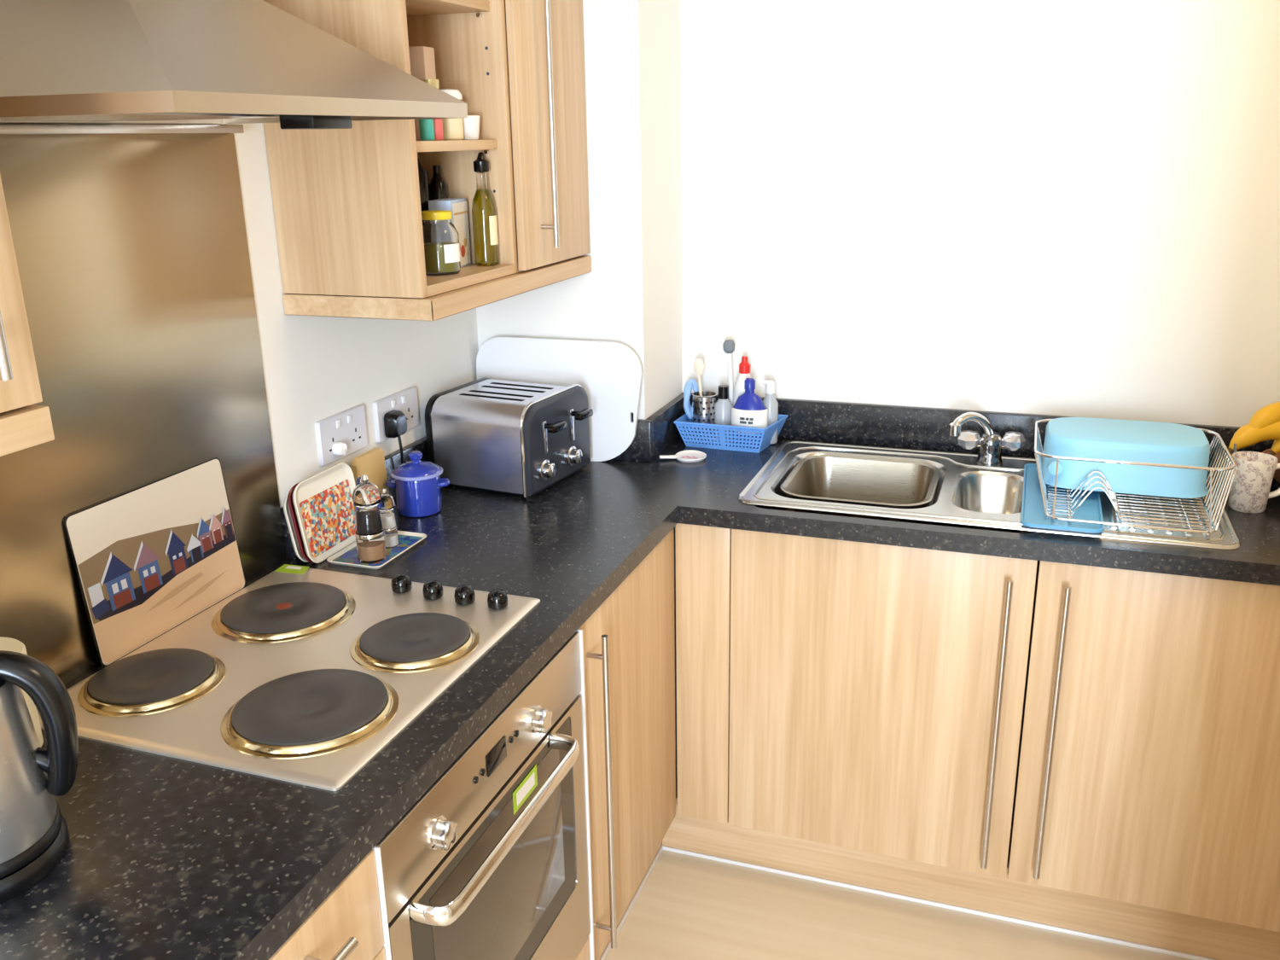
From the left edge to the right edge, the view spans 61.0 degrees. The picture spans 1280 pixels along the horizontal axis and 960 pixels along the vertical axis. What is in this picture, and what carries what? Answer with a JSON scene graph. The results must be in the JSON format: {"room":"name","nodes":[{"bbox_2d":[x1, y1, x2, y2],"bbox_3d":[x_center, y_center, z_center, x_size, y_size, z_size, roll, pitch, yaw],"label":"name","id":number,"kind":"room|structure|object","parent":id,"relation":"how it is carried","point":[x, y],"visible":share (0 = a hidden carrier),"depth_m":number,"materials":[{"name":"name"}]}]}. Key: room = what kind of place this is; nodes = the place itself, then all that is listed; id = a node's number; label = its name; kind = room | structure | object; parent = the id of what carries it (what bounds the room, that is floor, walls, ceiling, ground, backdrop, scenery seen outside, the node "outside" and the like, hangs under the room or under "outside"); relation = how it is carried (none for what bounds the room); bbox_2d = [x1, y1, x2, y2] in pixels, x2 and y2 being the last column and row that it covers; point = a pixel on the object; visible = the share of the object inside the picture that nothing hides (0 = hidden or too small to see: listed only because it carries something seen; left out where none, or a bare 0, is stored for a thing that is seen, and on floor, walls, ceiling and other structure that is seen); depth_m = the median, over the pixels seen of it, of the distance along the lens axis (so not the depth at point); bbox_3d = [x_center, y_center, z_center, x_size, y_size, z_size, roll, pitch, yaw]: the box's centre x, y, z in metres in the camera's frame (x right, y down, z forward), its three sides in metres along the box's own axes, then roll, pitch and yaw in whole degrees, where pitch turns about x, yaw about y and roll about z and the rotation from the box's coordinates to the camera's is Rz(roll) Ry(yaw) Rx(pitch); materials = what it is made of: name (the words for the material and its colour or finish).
{"room":"kitchen","nodes":[
{"label":"kitchen","id":0,"kind":"room"},
{"bbox_2d":[1,122,478,507],"bbox_3d":[-1.135,0.235,0.785,0.100,2.400,5.050,5,19,19],"label":"wall","id":1,"kind":"structure","parent":0,"point":[316,369],"depth_m":2.05,"materials":[{"name":"white paint"}]},
{"bbox_2d":[0,174,54,456],"bbox_3d":[-0.845,-0.324,0.799,0.339,0.751,0.603,5,19,19],"label":"upper cabinet","id":2,"kind":"object","parent":1,"relation":"attached to","point":[23,424],"visible":1,"depth_m":1.09,"materials":[{"name":"brown wood"}]},
{"bbox_2d":[0,133,286,685],"bbox_3d":[-0.797,-0.096,1.518,0.004,0.758,0.823,5,19,19],"label":"backsplash","id":3,"kind":"structure","parent":1,"relation":"attached to","point":[131,250],"depth_m":1.59,"materials":[{"name":"silver metal"}]},
{"bbox_2d":[0,0,467,134],"bbox_3d":[-0.566,-0.807,1.301,0.456,0.741,0.629,5,19,19],"label":"extractor hood","id":4,"kind":"object","parent":1,"relation":"attached to","point":[71,66],"visible":1,"depth_m":1.21,"materials":[{"name":"silver metal"}]},
{"bbox_2d":[314,404,367,466],"bbox_3d":[-0.582,-0.089,2.130,0.012,0.088,0.154,5,19,19],"label":"wall socket","id":5,"kind":"object","parent":1,"relation":"attached to","point":[348,426],"visible":1,"depth_m":2.12,"materials":[{"name":"white plastic"}]},
{"bbox_2d":[335,418,341,428],"bbox_3d":[-0.584,-0.109,2.103,0.003,0.015,0.012,5,19,19],"label":"rocker switch","id":6,"kind":"object","parent":5,"relation":"attached to","point":[338,421],"depth_m":2.10,"materials":[{"name":"white plastic"}]},
{"bbox_2d":[331,442,347,456],"bbox_3d":[-0.580,-0.060,2.103,0.020,0.028,0.028,5,19,19],"label":"plug","id":7,"kind":"object","parent":5,"relation":"attached to","point":[339,448],"visible":1,"depth_m":2.09,"materials":[{"name":"white plastic"}]},
{"bbox_2d":[346,414,351,423],"bbox_3d":[-0.572,-0.120,2.137,0.003,0.015,0.012,5,19,19],"label":"rocker switch","id":8,"kind":"object","parent":5,"relation":"attached to","point":[348,416],"depth_m":2.13,"materials":[{"name":"white plastic"}]},
{"bbox_2d":[372,386,418,442],"bbox_3d":[-0.515,-0.140,2.309,0.012,0.088,0.160,5,19,19],"label":"wall socket","id":9,"kind":"object","parent":1,"relation":"attached to","point":[405,400],"visible":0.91,"depth_m":2.30,"materials":[{"name":"white plastic"}]},
{"bbox_2d":[390,399,395,407],"bbox_3d":[-0.518,-0.160,2.281,0.003,0.015,0.012,5,19,19],"label":"rocker switch","id":10,"kind":"object","parent":9,"relation":"attached to","point":[392,401],"depth_m":2.28,"materials":[{"name":"white plastic"}]},
{"bbox_2d":[384,409,407,464],"bbox_3d":[-0.498,-0.054,2.306,0.038,0.194,0.093,12,22,35],"label":"plug","id":11,"kind":"object","parent":9,"relation":"attached to","point":[395,422],"visible":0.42,"depth_m":2.25,"materials":[{"name":"black plastic"}]},
{"bbox_2d":[401,395,405,403],"bbox_3d":[-0.505,-0.172,2.317,0.003,0.015,0.012,5,19,19],"label":"rocker switch","id":12,"kind":"object","parent":9,"relation":"attached to","point":[403,398],"depth_m":2.31,"materials":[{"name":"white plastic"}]},
{"bbox_2d":[263,0,591,320],"bbox_3d":[-0.361,-0.742,2.091,0.339,0.751,0.716,5,19,19],"label":"upper cabinet","id":13,"kind":"object","parent":1,"relation":"attached to","point":[346,202],"visible":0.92,"depth_m":1.98,"materials":[{"name":"brown wood"}]},
{"bbox_2d":[408,46,436,140],"bbox_3d":[-0.401,-0.710,2.001,0.040,0.162,0.044,4,18,15],"label":"carton","id":14,"kind":"object","parent":13,"relation":"on","point":[421,58],"visible":0.43,"depth_m":1.97,"materials":[{"name":"beige"}]},
{"bbox_2d":[416,151,430,210],"bbox_3d":[-0.435,-0.527,2.106,0.056,0.222,0.056,5,19,19],"label":"bottle","id":15,"kind":"object","parent":13,"relation":"on","point":[423,174],"visible":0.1,"depth_m":2.08,"materials":[{"name":"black glass"}]},
{"bbox_2d":[418,118,435,140],"bbox_3d":[-0.372,-0.615,1.895,0.026,0.044,0.026,5,19,19],"label":"tub","id":16,"kind":"object","parent":13,"relation":"on","point":[427,127],"visible":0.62,"depth_m":1.89,"materials":[{"name":"teal plastic"}]},
{"bbox_2d":[420,79,442,119],"bbox_3d":[-0.376,-0.668,1.960,0.034,0.105,0.034,5,19,19],"label":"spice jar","id":17,"kind":"object","parent":13,"relation":"on","point":[434,83],"visible":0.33,"depth_m":1.93,"materials":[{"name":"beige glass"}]},
{"bbox_2d":[432,118,443,140],"bbox_3d":[-0.362,-0.624,1.922,0.026,0.044,0.026,5,19,19],"label":"tub","id":18,"kind":"object","parent":13,"relation":"on","point":[438,123],"visible":0.45,"depth_m":1.91,"materials":[{"name":"red plastic"}]},
{"bbox_2d":[429,164,448,200],"bbox_3d":[-0.395,-0.523,2.145,0.036,0.190,0.036,5,19,19],"label":"bottle","id":19,"kind":"object","parent":13,"relation":"on","point":[438,187],"visible":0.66,"depth_m":2.12,"materials":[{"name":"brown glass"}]},
{"bbox_2d":[421,209,460,275],"bbox_3d":[-0.372,-0.438,2.003,0.077,0.113,0.076,5,19,19],"label":"pickle jar","id":20,"kind":"object","parent":13,"relation":"on","point":[440,235],"visible":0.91,"depth_m":1.98,"materials":[{"name":"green glass"}]},
{"bbox_2d":[405,0,489,16],"bbox_3d":[-0.455,-0.841,1.905,0.256,0.018,0.334,5,19,19],"label":"shelf","id":21,"kind":"object","parent":13,"relation":"attached to","point":[414,8],"depth_m":1.97,"materials":[{"name":"brown wood"}]},
{"bbox_2d":[428,197,471,267],"bbox_3d":[-0.367,-0.476,2.098,0.045,0.128,0.090,3,18,11],"label":"carton","id":22,"kind":"object","parent":13,"relation":"on","point":[458,206],"visible":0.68,"depth_m":2.09,"materials":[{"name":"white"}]},
{"bbox_2d":[453,210,469,256],"bbox_3d":[-0.344,-0.471,2.101,0.001,0.093,0.072,3,18,12],"label":"label","id":23,"kind":"object","parent":22,"relation":"attached to","point":[462,249],"depth_m":2.11,"materials":[{"name":"beige paper"}]},
{"bbox_2d":[440,88,463,139],"bbox_3d":[-0.352,-0.673,2.000,0.052,0.090,0.052,5,19,19],"label":"tub","id":24,"kind":"object","parent":13,"relation":"on","point":[452,128],"visible":0.52,"depth_m":1.99,"materials":[{"name":"beige plastic"}]},
{"bbox_2d":[416,139,497,151],"bbox_3d":[-0.451,-0.608,1.979,0.256,0.018,0.334,5,19,19],"label":"shelf","id":25,"kind":"object","parent":13,"relation":"attached to","point":[437,145],"depth_m":1.96,"materials":[{"name":"brown wood"}]},
{"bbox_2d":[462,115,480,139],"bbox_3d":[-0.321,-0.662,2.040,0.043,0.043,0.043,5,19,19],"label":"egg cup","id":26,"kind":"object","parent":13,"relation":"on","point":[471,124],"visible":0.75,"depth_m":2.02,"materials":[{"name":"white ceramic"}]},
{"bbox_2d":[471,151,499,266],"bbox_3d":[-0.303,-0.525,2.108,0.048,0.213,0.047,5,19,19],"label":"oil bottle","id":27,"kind":"object","parent":13,"relation":"on","point":[484,214],"visible":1,"depth_m":2.10,"materials":[{"name":"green glass"}]},
{"bbox_2d":[476,0,682,750],"bbox_3d":[-0.143,-0.385,2.689,0.425,2.400,0.295,5,19,19],"label":"wall","id":28,"kind":"structure","parent":0,"point":[631,296],"depth_m":2.47,"materials":[{"name":"white paint"}]},
{"bbox_2d":[604,750,1192,959],"bbox_3d":[0.911,1.612,0.463,4.400,0.100,5.050,5,19,19],"label":"floor","id":29,"kind":"structure","parent":0,"point":[689,907],"depth_m":2.35,"materials":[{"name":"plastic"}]},
{"bbox_2d":[268,846,391,959],"bbox_3d":[-0.635,0.813,1.221,0.618,0.718,0.500,5,19,19],"label":"base cabinet","id":30,"kind":"object","parent":29,"relation":"on","point":[351,923],"visible":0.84,"depth_m":1.21,"materials":[{"name":"brown wood"}]},
{"bbox_2d":[576,527,675,959],"bbox_3d":[-0.261,0.486,2.233,0.608,0.718,0.552,5,19,19],"label":"base cabinet","id":31,"kind":"object","parent":29,"relation":"on","point":[627,644],"visible":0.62,"depth_m":2.11,"materials":[{"name":"brown wood"}]},
{"bbox_2d":[597,842,663,959],"bbox_3d":[-0.379,1.186,1.470,0.022,0.148,2.535,5,19,19],"label":"plinth","id":32,"kind":"object","parent":29,"relation":"on","point":[652,864],"visible":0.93,"depth_m":2.44,"materials":[{"name":"brown wood"}]},
{"bbox_2d":[661,793,1279,959],"bbox_3d":[0.864,0.892,2.329,1.721,0.148,0.022,5,19,19],"label":"plinth","id":33,"kind":"object","parent":29,"relation":"on","point":[1128,924],"visible":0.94,"depth_m":2.38,"materials":[{"name":"brown wood"}]},
{"bbox_2d":[674,505,1279,932],"bbox_3d":[0.786,0.415,2.400,1.320,0.718,0.593,5,19,19],"label":"base cabinet","id":34,"kind":"object","parent":29,"relation":"on","point":[1114,734],"visible":0.85,"depth_m":2.17,"materials":[{"name":"brown wood"}]},
{"bbox_2d":[0,436,1279,959],"bbox_3d":[0.261,0.386,1.255,2.250,0.038,3.042,5,19,19],"label":"countertop","id":35,"kind":"structure","parent":34,"relation":"on","point":[165,858],"depth_m":1.39,"materials":[{"name":"black stone"}]},
{"bbox_2d":[0,636,43,747],"bbox_3d":[-0.821,0.282,1.355,0.117,0.136,0.117,5,19,19],"label":"tin","id":36,"kind":"object","parent":35,"relation":"on","point":[6,643],"visible":0.28,"depth_m":1.37,"materials":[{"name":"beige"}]},
{"bbox_2d":[0,650,78,904],"bbox_3d":[-0.704,0.298,1.123,0.189,0.242,0.176,5,19,19],"label":"electric kettle","id":37,"kind":"object","parent":35,"relation":"on","point":[34,834],"visible":1,"depth_m":1.12,"materials":[{"name":"silver metal"}]},
{"bbox_2d":[63,457,245,666],"bbox_3d":[-0.744,0.119,1.698,0.016,0.238,0.327,5,19,19],"label":"board","id":38,"kind":"object","parent":35,"relation":"on","point":[148,559],"visible":0.99,"depth_m":1.68,"materials":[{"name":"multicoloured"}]},
{"bbox_2d":[37,564,540,791],"bbox_3d":[-0.501,0.246,1.619,0.510,0.036,0.580,5,19,19],"label":"cooktop","id":39,"kind":"object","parent":35,"relation":"in","point":[302,675],"visible":0.99,"depth_m":1.54,"materials":[{"name":"silver metal"}]},
{"bbox_2d":[285,565,301,569],"bbox_3d":[-0.618,0.157,1.942,0.031,0.001,0.011,4,18,15],"label":"print","id":40,"kind":"object","parent":39,"relation":"on","point":[287,567],"depth_m":1.94,"materials":[{"name":"white paper"}]},
{"bbox_2d":[283,494,308,562],"bbox_3d":[-0.597,0.066,2.027,0.031,0.132,0.184,5,19,19],"label":"serving tray","id":41,"kind":"object","parent":35,"relation":"on","point":[286,509],"visible":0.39,"depth_m":1.95,"materials":[{"name":"beige plastic"}]},
{"bbox_2d":[287,466,331,562],"bbox_3d":[-0.586,0.060,2.022,0.031,0.147,0.183,5,19,19],"label":"serving tray","id":42,"kind":"object","parent":35,"relation":"on","point":[290,502],"visible":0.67,"depth_m":1.95,"materials":[{"name":"red plastic"}]},
{"bbox_2d":[292,462,355,563],"bbox_3d":[-0.576,0.059,2.017,0.031,0.152,0.180,5,19,19],"label":"serving tray","id":43,"kind":"object","parent":35,"relation":"on","point":[323,504],"visible":0.79,"depth_m":2.01,"materials":[{"name":"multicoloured plastic"}]},
{"bbox_2d":[299,479,355,557],"bbox_3d":[-0.576,0.070,2.022,0.017,0.105,0.151,5,19,19],"label":"picture","id":44,"kind":"object","parent":43,"relation":"attached to","point":[327,515],"depth_m":2.01},
{"bbox_2d":[280,436,427,558],"bbox_3d":[-0.515,-0.013,2.331,0.020,0.100,0.772,5,19,19],"label":"backsplash","id":45,"kind":"structure","parent":35,"relation":"on","point":[392,460],"depth_m":2.29,"materials":[{"name":"black stone"}]},
{"bbox_2d":[350,448,389,494],"bbox_3d":[-0.544,0.011,2.195,0.015,0.137,0.105,5,19,19],"label":"board","id":46,"kind":"object","parent":35,"relation":"on","point":[371,462],"visible":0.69,"depth_m":2.19,"materials":[{"name":"brown wood"}]},
{"bbox_2d":[326,530,426,569],"bbox_3d":[-0.490,0.129,2.035,0.116,0.008,0.178,5,19,19],"label":"flat tray","id":47,"kind":"object","parent":35,"relation":"on","point":[348,555],"visible":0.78,"depth_m":2.01,"materials":[{"name":"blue plastic"}]},
{"bbox_2d":[354,477,361,530],"bbox_3d":[-0.510,0.062,2.012,0.038,0.142,0.038,5,19,19],"label":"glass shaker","id":48,"kind":"object","parent":47,"relation":"on","point":[358,479],"visible":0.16,"depth_m":1.99,"materials":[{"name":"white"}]},
{"bbox_2d":[351,474,386,563],"bbox_3d":[-0.492,0.067,1.966,0.053,0.160,0.053,5,19,19],"label":"mill","id":49,"kind":"object","parent":47,"relation":"on","point":[369,534],"visible":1,"depth_m":1.95,"materials":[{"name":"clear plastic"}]},
{"bbox_2d":[377,488,398,548],"bbox_3d":[-0.474,0.070,2.035,0.036,0.112,0.036,5,19,19],"label":"mill","id":50,"kind":"object","parent":47,"relation":"on","point":[386,504],"visible":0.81,"depth_m":2.02,"materials":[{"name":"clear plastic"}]},
{"bbox_2d":[385,450,449,517],"bbox_3d":[-0.456,0.003,2.230,0.108,0.128,0.106,-17,23,-41],"label":"lidded pot","id":51,"kind":"object","parent":35,"relation":"on","point":[417,483],"visible":1,"depth_m":2.20,"materials":[{"name":"blue ceramic"}]},
{"bbox_2d":[375,631,590,959],"bbox_3d":[-0.426,0.654,1.706,0.608,0.713,0.594,5,19,19],"label":"oven","id":52,"kind":"object","parent":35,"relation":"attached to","point":[491,862],"depth_m":1.57,"materials":[{"name":"silver metal"}]},
{"bbox_2d":[424,377,593,498],"bbox_3d":[-0.274,-0.103,2.428,0.312,0.205,0.276,8,19,25],"label":"toaster","id":53,"kind":"object","parent":35,"relation":"on","point":[506,437],"visible":0.97,"depth_m":2.34,"materials":[{"name":"silver metal"}]},
{"bbox_2d":[476,336,642,461],"bbox_3d":[-0.194,-0.190,2.567,0.422,0.285,0.018,5,19,19],"label":"chopping board","id":54,"kind":"object","parent":35,"relation":"on","point":[610,373],"visible":0.71,"depth_m":2.53,"materials":[{"name":"white plastic"}]},
{"bbox_2d":[611,418,652,462],"bbox_3d":[-0.182,-0.109,2.617,0.445,0.100,0.020,5,19,19],"label":"backsplash","id":55,"kind":"structure","parent":35,"relation":"on","point":[641,449],"depth_m":2.55,"materials":[{"name":"black stone"}]},
{"bbox_2d":[645,394,686,459],"bbox_3d":[0.068,-0.134,2.680,0.020,0.100,0.275,5,19,19],"label":"backsplash","id":56,"kind":"structure","parent":35,"relation":"on","point":[666,432],"depth_m":2.64,"materials":[{"name":"black stone"}]},
{"bbox_2d":[658,449,706,462],"bbox_3d":[0.105,-0.054,2.572,0.109,0.012,0.076,-12,21,-31],"label":"spoon rest","id":57,"kind":"object","parent":35,"relation":"on","point":[690,456],"visible":1,"depth_m":2.57,"materials":[{"name":"white ceramic"}]},
{"bbox_2d":[674,413,788,453],"bbox_3d":[0.226,-0.122,2.691,0.255,0.065,0.149,5,19,19],"label":"plastic basket","id":58,"kind":"object","parent":35,"relation":"on","point":[686,429],"visible":0.78,"depth_m":2.64,"materials":[{"name":"blue plastic"}]},
{"bbox_2d":[683,378,698,418],"bbox_3d":[0.128,-0.202,2.713,0.039,0.099,0.032,1,18,8],"label":"cleaning cloth","id":59,"kind":"object","parent":58,"relation":"on","point":[691,383],"visible":0.84,"depth_m":2.71,"materials":[{"name":"blue fabric"}]},
{"bbox_2d":[692,391,716,443],"bbox_3d":[0.160,-0.155,2.697,0.062,0.121,0.062,5,19,19],"label":"pot","id":60,"kind":"object","parent":58,"relation":"in","point":[704,405],"visible":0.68,"depth_m":2.67,"materials":[{"name":"silver metal"}]},
{"bbox_2d":[693,358,703,395],"bbox_3d":[0.152,-0.202,2.697,0.039,0.202,0.015,15,24,41],"label":"wooden spoon","id":61,"kind":"object","parent":60,"relation":"in","point":[698,364],"visible":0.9,"depth_m":2.67,"materials":[{"name":"beige wood"}]},
{"bbox_2d":[714,384,732,442],"bbox_3d":[0.206,-0.163,2.683,0.044,0.143,0.044,5,19,19],"label":"plastic bottle","id":62,"kind":"object","parent":58,"relation":"in","point":[723,406],"visible":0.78,"depth_m":2.66,"materials":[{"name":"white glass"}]},
{"bbox_2d":[722,339,734,403],"bbox_3d":[0.221,-0.224,2.700,0.031,0.249,0.030,5,19,19],"label":"dish brush","id":63,"kind":"object","parent":58,"relation":"in","point":[729,345],"visible":0.8,"depth_m":2.67,"materials":[{"name":"white plastic"}]},
{"bbox_2d":[732,355,755,436],"bbox_3d":[0.258,-0.201,2.685,0.058,0.213,0.058,5,19,19],"label":"bottle","id":64,"kind":"object","parent":58,"relation":"in","point":[744,367],"visible":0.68,"depth_m":2.65,"materials":[{"name":"white plastic"}]},
{"bbox_2d":[731,378,767,448],"bbox_3d":[0.265,-0.163,2.633,0.090,0.171,0.058,5,19,19],"label":"soap bottle","id":65,"kind":"object","parent":58,"relation":"in","point":[749,410],"visible":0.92,"depth_m":2.61,"materials":[{"name":"blue plastic"}]},
{"bbox_2d":[762,379,778,443],"bbox_3d":[0.320,-0.168,2.672,0.040,0.156,0.040,5,19,19],"label":"spray bottle","id":66,"kind":"object","parent":58,"relation":"in","point":[770,401],"visible":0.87,"depth_m":2.65,"materials":[{"name":"white plastic"}]},
{"bbox_2d":[680,392,1274,471],"bbox_3d":[0.967,-0.099,2.519,1.825,0.100,0.020,5,19,19],"label":"backsplash","id":67,"kind":"structure","parent":35,"relation":"on","point":[882,425],"depth_m":2.62,"materials":[{"name":"black stone"}]},
{"bbox_2d":[948,412,1025,465],"bbox_3d":[0.782,-0.101,2.480,0.186,0.127,0.084,-4,18,-8],"label":"mixer tap","id":68,"kind":"object","parent":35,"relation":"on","point":[990,444],"visible":1,"depth_m":2.47,"materials":[{"name":"silver metal"}]},
{"bbox_2d":[957,430,1025,465],"bbox_3d":[0.805,-0.075,2.491,0.147,0.071,0.069,5,19,19],"label":"handle","id":69,"kind":"object","parent":68,"relation":"attached to","point":[990,444],"depth_m":2.47,"materials":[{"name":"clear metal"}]},
{"bbox_2d":[737,440,1240,549],"bbox_3d":[0.727,0.086,2.356,0.950,0.158,0.493,5,19,19],"label":"sink","id":70,"kind":"object","parent":35,"relation":"in","point":[968,493],"visible":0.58,"depth_m":2.29,"materials":[{"name":"silver metal"}]},
{"bbox_2d":[780,454,940,508],"bbox_3d":[0.492,0.061,2.423,0.321,0.139,0.330,5,19,19],"label":"sink basin","id":71,"kind":"object","parent":70,"relation":"in","point":[867,481],"visible":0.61,"depth_m":2.53,"materials":[{"name":"silver metal"}]},
{"bbox_2d":[1020,463,1104,533],"bbox_3d":[0.865,0.032,2.232,0.148,0.008,0.415,5,19,19],"label":"drip tray","id":72,"kind":"object","parent":70,"relation":"on","point":[1032,510],"visible":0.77,"depth_m":2.15,"materials":[{"name":"blue plastic"}]},
{"bbox_2d":[1033,418,1237,536],"bbox_3d":[0.984,-0.011,2.196,0.363,0.115,0.401,5,19,19],"label":"dish rack","id":73,"kind":"object","parent":70,"relation":"on","point":[1038,448],"visible":0.59,"depth_m":2.11,"materials":[{"name":"silver metal"}]},
{"bbox_2d":[1042,417,1210,498],"bbox_3d":[1.003,-0.054,2.254,0.322,0.103,0.217,5,19,19],"label":"plastic bowl","id":74,"kind":"object","parent":73,"relation":"in","point":[1128,440],"visible":0.86,"depth_m":2.17,"materials":[{"name":"blue plastic"}]},
{"bbox_2d":[1227,451,1279,513],"bbox_3d":[1.233,0.007,2.156,0.117,0.108,0.081,5,19,19],"label":"mug","id":75,"kind":"object","parent":35,"relation":"on","point":[1249,492],"visible":0.98,"depth_m":2.14,"materials":[{"name":"white ceramic"}]},
{"bbox_2d":[1233,442,1237,457],"bbox_3d":[1.196,-0.021,2.186,0.007,0.107,0.027,-3,18,-5],"label":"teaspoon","id":76,"kind":"object","parent":75,"relation":"in","point":[1235,444],"visible":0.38,"depth_m":2.18,"materials":[{"name":"silver metal"}]},
{"bbox_2d":[1262,448,1279,482],"bbox_3d":[1.413,0.001,2.215,0.270,0.077,0.270,5,19,19],"label":"fruit bowl","id":77,"kind":"object","parent":35,"relation":"on","point":[1277,474],"visible":0.25,"depth_m":2.23,"materials":[{"name":"brown wood"}]},
{"bbox_2d":[1226,421,1279,455],"bbox_3d":[1.281,-0.086,2.196,0.186,0.074,0.052,2,18,10],"label":"banana","id":78,"kind":"object","parent":77,"relation":"on","point":[1246,436],"visible":0.87,"depth_m":2.19,"materials":[{"name":"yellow food"}]},
{"bbox_2d":[1248,401,1279,428],"bbox_3d":[1.309,-0.121,2.204,0.186,0.081,0.044,-4,18,-8],"label":"banana","id":79,"kind":"object","parent":78,"relation":"on","point":[1268,415],"visible":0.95,"depth_m":2.18,"materials":[{"name":"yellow food"}]},
{"bbox_2d":[1268,439,1279,455],"bbox_3d":[1.360,-0.091,2.224,0.186,0.078,0.048,-12,20,-30],"label":"banana","id":80,"kind":"object","parent":77,"relation":"in","point":[1275,449],"visible":0.75,"depth_m":2.20,"materials":[{"name":"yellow food"}]},
{"bbox_2d":[680,0,1279,427],"bbox_3d":[1.758,-0.283,2.262,4.300,2.400,0.158,5,19,19],"label":"wall","id":81,"kind":"structure","parent":0,"point":[1050,207],"depth_m":2.43,"materials":[{"name":"white paint"}]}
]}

